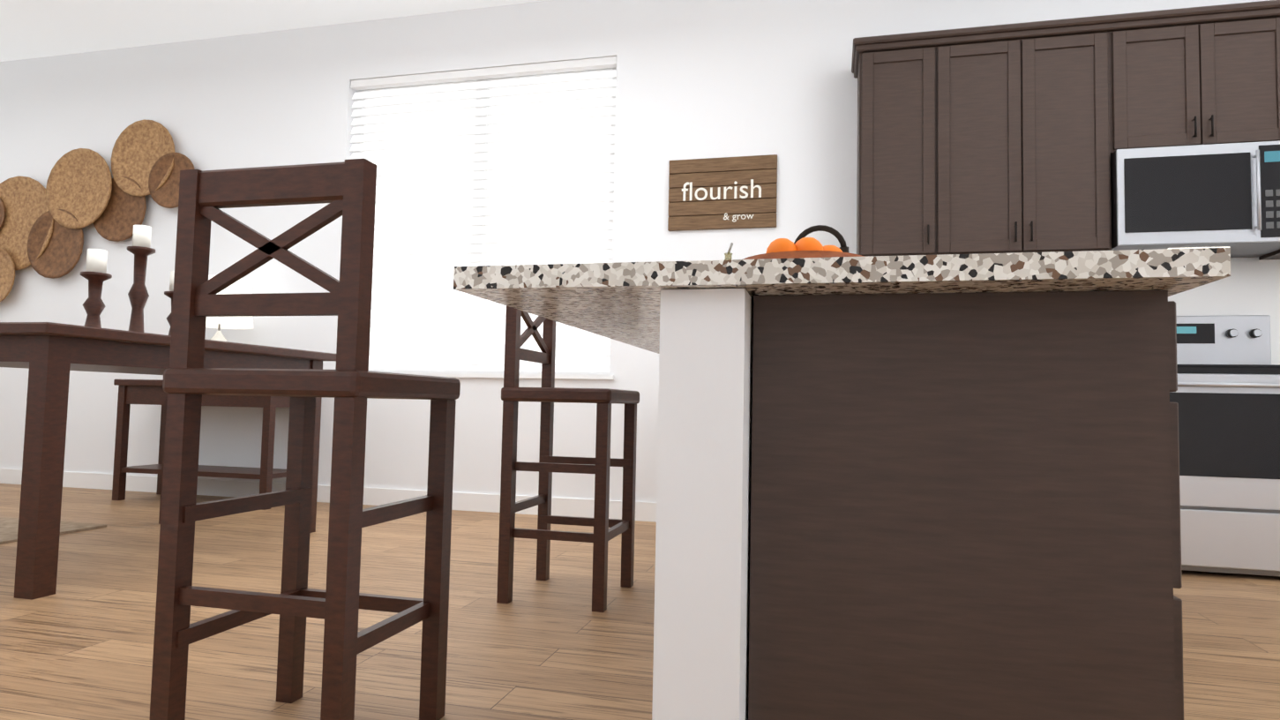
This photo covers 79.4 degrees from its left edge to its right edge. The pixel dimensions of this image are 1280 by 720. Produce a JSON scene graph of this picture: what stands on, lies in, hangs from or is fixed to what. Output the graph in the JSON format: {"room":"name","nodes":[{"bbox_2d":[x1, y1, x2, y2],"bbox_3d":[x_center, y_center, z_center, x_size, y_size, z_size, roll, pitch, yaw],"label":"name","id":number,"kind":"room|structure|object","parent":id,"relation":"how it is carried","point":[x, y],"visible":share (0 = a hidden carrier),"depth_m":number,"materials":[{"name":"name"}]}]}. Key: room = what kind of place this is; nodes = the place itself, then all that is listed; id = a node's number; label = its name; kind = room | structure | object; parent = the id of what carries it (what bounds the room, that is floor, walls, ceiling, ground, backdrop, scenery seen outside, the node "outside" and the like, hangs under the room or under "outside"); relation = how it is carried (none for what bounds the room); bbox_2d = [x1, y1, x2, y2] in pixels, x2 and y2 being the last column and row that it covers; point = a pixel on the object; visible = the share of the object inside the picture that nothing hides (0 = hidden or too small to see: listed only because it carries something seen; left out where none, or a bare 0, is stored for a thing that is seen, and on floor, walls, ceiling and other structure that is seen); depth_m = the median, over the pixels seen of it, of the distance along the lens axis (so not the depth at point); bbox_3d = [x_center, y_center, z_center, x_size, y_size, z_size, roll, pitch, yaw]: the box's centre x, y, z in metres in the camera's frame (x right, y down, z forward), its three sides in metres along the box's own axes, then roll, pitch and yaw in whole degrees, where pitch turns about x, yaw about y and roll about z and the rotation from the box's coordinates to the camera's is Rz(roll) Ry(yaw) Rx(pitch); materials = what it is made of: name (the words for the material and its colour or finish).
{"room":"kitchen","nodes":[
{"label":"kitchen","id":0,"kind":"room"},
{"bbox_2d":[0,0,547,61],"bbox_3d":[-1.692,-2.470,2.732,12.700,0.050,5.100,0,-3,14],"label":"ceiling","id":1,"kind":"structure","parent":0,"point":[34,28],"depth_m":5.26,"materials":[{"name":"white paint"}]},
{"bbox_2d":[0,0,1269,502],"bbox_3d":[-1.131,-0.673,5.036,12.700,3.250,0.150,0,-3,14],"label":"wall","id":2,"kind":"structure","parent":0,"point":[718,78],"depth_m":5.00,"materials":[{"name":"white paint"}]},
{"bbox_2d":[0,119,194,301],"bbox_3d":[-4.410,-1.038,5.744,2.670,1.400,0.069,0,-3,14],"label":"art","id":3,"kind":"object","parent":2,"relation":"attached to","point":[41,226],"visible":0.96,"depth_m":5.66,"materials":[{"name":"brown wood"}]},
{"bbox_2d":[0,468,656,522],"bbox_3d":[-3.203,0.875,5.368,8.240,0.110,0.015,0,-3,14],"label":"baseboard","id":4,"kind":"structure","parent":2,"relation":"attached to","point":[560,506],"depth_m":4.97,"materials":[{"name":"white wood"}]},
{"bbox_2d":[349,56,616,379],"bbox_3d":[-1.067,-0.891,5.018,1.950,2.015,0.170,0,-3,14],"label":"window blinds","id":5,"kind":"object","parent":2,"relation":"attached to","point":[512,165],"visible":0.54,"depth_m":5.00,"materials":[{"name":"white"}]},
{"bbox_2d":[667,154,777,231],"bbox_3d":[0.485,-0.986,4.565,0.640,0.426,0.020,0,-3,14],"label":"sign","id":6,"kind":"object","parent":2,"relation":"attached to","point":[707,212],"visible":0.94,"depth_m":4.55,"materials":[{"name":"brown wood"}]},
{"bbox_2d":[681,179,761,201],"bbox_3d":[0.478,-1.004,4.555,0.472,0.112,0.004,0,-3,14],"label":"lettering","id":7,"kind":"object","parent":6,"relation":"attached to","point":[684,190],"visible":1,"depth_m":4.55,"materials":[{"name":"white paint"}]},
{"bbox_2d":[723,213,753,222],"bbox_3d":[0.577,-0.837,4.520,0.178,0.054,0.004,0,-3,14],"label":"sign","id":8,"kind":"object","parent":6,"relation":"attached to","point":[737,217],"visible":1,"depth_m":4.52,"materials":[{"name":"white paint"}]},
{"bbox_2d":[854,31,953,256],"bbox_3d":[1.412,-1.092,4.171,0.448,1.135,0.347,0,-3,14],"label":"upper cabinet","id":9,"kind":"object","parent":2,"relation":"attached to","point":[905,176],"depth_m":4.01,"materials":[{"name":"brown wood"}]},
{"bbox_2d":[953,17,1133,254],"bbox_3d":[1.959,-1.088,4.035,0.940,1.135,0.347,0,-3,14],"label":"upper cabinet","id":10,"kind":"object","parent":2,"relation":"attached to","point":[1006,138],"depth_m":3.85,"materials":[{"name":"brown wood"}]},
{"bbox_2d":[1130,3,1279,148],"bbox_3d":[2.725,-1.327,3.860,0.769,0.645,0.347,0,-3,14],"label":"upper cabinet","id":11,"kind":"object","parent":2,"relation":"attached to","point":[1197,77],"depth_m":3.69,"materials":[{"name":"brown wood"}]},
{"bbox_2d":[1110,140,1279,257],"bbox_3d":[2.703,-0.767,3.785,0.756,0.473,0.435,0,-3,14],"label":"over-the-range microwave","id":12,"kind":"object","parent":11,"relation":"attached to","point":[1227,195],"visible":0.96,"depth_m":3.62,"materials":[{"name":"silver metal"}]},
{"bbox_2d":[1167,259,1279,365],"bbox_3d":[3.028,-0.222,3.893,3.730,0.565,0.009,0,-3,14],"label":"backsplash","id":13,"kind":"structure","parent":2,"relation":"attached to","point":[1249,288],"depth_m":3.89,"materials":[{"name":"white paint"}]},
{"bbox_2d":[1258,249,1279,260],"bbox_3d":[3.535,-1.077,3.643,1.052,1.135,0.347,0,-3,14],"label":"upper cabinet","id":14,"kind":"object","parent":2,"relation":"attached to","point":[1275,255],"depth_m":3.81,"materials":[{"name":"brown"}]},
{"bbox_2d":[0,483,1279,719],"bbox_3d":[-1.761,0.824,2.544,12.700,0.050,5.100,0,-3,14],"label":"floor","id":15,"kind":"structure","parent":0,"point":[79,644],"depth_m":2.32,"materials":[{"name":"brown wood"}]},
{"bbox_2d":[0,516,106,544],"bbox_3d":[-4.914,0.759,3.124,3.800,0.012,2.700,0,-3,14],"label":"rug","id":16,"kind":"object","parent":15,"relation":"on","point":[9,527],"visible":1,"depth_m":3.86,"materials":[{"name":"beige fabric"}]},
{"bbox_2d":[0,321,336,599],"bbox_3d":[-2.268,0.376,3.395,1.000,0.920,1.550,0,-3,14],"label":"dining table","id":17,"kind":"object","parent":15,"relation":"on","point":[49,355],"visible":0.62,"depth_m":2.64,"materials":[{"name":"brown wood"}]},
{"bbox_2d":[80,248,112,328],"bbox_3d":[-2.299,-0.280,3.252,0.130,0.370,0.127,0,-3,14],"label":"candlestick","id":18,"kind":"object","parent":17,"relation":"on","point":[95,274],"visible":0.71,"depth_m":3.23,"materials":[{"name":"brown wood"}]},
{"bbox_2d":[126,224,155,332],"bbox_3d":[-2.247,-0.342,3.460,0.130,0.520,0.127,0,-3,14],"label":"candlestick","id":19,"kind":"object","parent":17,"relation":"on","point":[140,249],"visible":0.71,"depth_m":3.44,"materials":[{"name":"brown wood"}]},
{"bbox_2d":[164,270,174,335],"bbox_3d":[-2.198,-0.244,3.659,0.130,0.350,0.127,0,-3,14],"label":"candlestick","id":20,"kind":"object","parent":17,"relation":"on","point":[169,294],"visible":0.15,"depth_m":3.63,"materials":[{"name":"brown wood"}]},
{"bbox_2d":[112,379,290,509],"bbox_3d":[-2.787,0.529,5.042,1.200,0.780,0.430,0,-3,14],"label":"bench","id":21,"kind":"object","parent":15,"relation":"on","point":[149,392],"visible":0.4,"depth_m":4.94,"materials":[{"name":"brown wood"}]},
{"bbox_2d":[205,275,253,341],"bbox_3d":[-2.758,-0.197,5.054,0.400,0.670,0.400,0,-3,14],"label":"light","id":22,"kind":"object","parent":21,"relation":"on","point":[242,286],"visible":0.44,"depth_m":5.01,"materials":[{"name":"white ceramic"}]},
{"bbox_2d":[149,158,460,719],"bbox_3d":[-0.656,0.207,1.586,0.420,1.120,0.400,0,-3,14],"label":"bar stool","id":23,"kind":"object","parent":15,"relation":"on","point":[351,383],"visible":1,"depth_m":1.44,"materials":[{"name":"brown wood"}]},
{"bbox_2d":[496,306,639,612],"bbox_3d":[-0.246,0.286,2.821,0.400,1.120,0.420,0,-3,14],"label":"bar stool","id":24,"kind":"object","parent":15,"relation":"on","point":[547,394],"visible":0.88,"depth_m":2.68,"materials":[{"name":"brown wood"}]},
{"bbox_2d":[748,290,1183,719],"bbox_3d":[0.541,0.345,1.407,0.631,0.876,0.448,0,-3,14],"label":"base cabinet","id":25,"kind":"object","parent":15,"relation":"on","point":[965,505],"visible":1,"depth_m":1.18,"materials":[{"name":"brown wood"}]},
{"bbox_2d":[453,247,1230,353],"bbox_3d":[0.632,0.064,2.760,1.130,0.234,3.317,0,-3,14],"label":"countertop","id":26,"kind":"structure","parent":25,"relation":"on","point":[620,302],"depth_m":1.14,"materials":[{"name":"stone"}]},
{"bbox_2d":[724,242,733,260],"bbox_3d":[0.294,-0.220,2.492,0.200,0.286,0.320,0,-3,14],"label":"tray","id":27,"kind":"object","parent":26,"relation":"on","point":[728,256],"visible":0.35,"depth_m":2.41,"materials":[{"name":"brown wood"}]},
{"bbox_2d":[743,237,864,259],"bbox_3d":[0.391,-0.203,1.847,0.310,0.183,0.310,0,-3,14],"label":"fruit bowl","id":28,"kind":"object","parent":26,"relation":"on","point":[803,247],"visible":0.17,"depth_m":1.81,"materials":[{"name":"orange food"}]},
{"bbox_2d":[793,224,848,252],"bbox_3d":[0.671,-0.276,2.912,0.233,0.460,0.113,0,-3,14],"label":"faucet","id":29,"kind":"object","parent":26,"relation":"on","point":[839,236],"visible":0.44,"depth_m":2.88,"materials":[{"name":"brown metal"}]},
{"bbox_2d":[1169,314,1279,576],"bbox_3d":[2.643,0.355,3.578,0.760,1.190,0.696,0,-3,14],"label":"range","id":30,"kind":"object","parent":15,"relation":"on","point":[1225,396],"visible":0.67,"depth_m":3.31,"materials":[{"name":"silver metal"}]},
{"bbox_2d":[651,288,753,719],"bbox_3d":[0.485,0.423,2.791,0.135,0.874,3.289,0,-3,14],"label":"wall","id":31,"kind":"structure","parent":0,"point":[701,631],"depth_m":1.20,"materials":[{"name":"white paint"}]}
]}

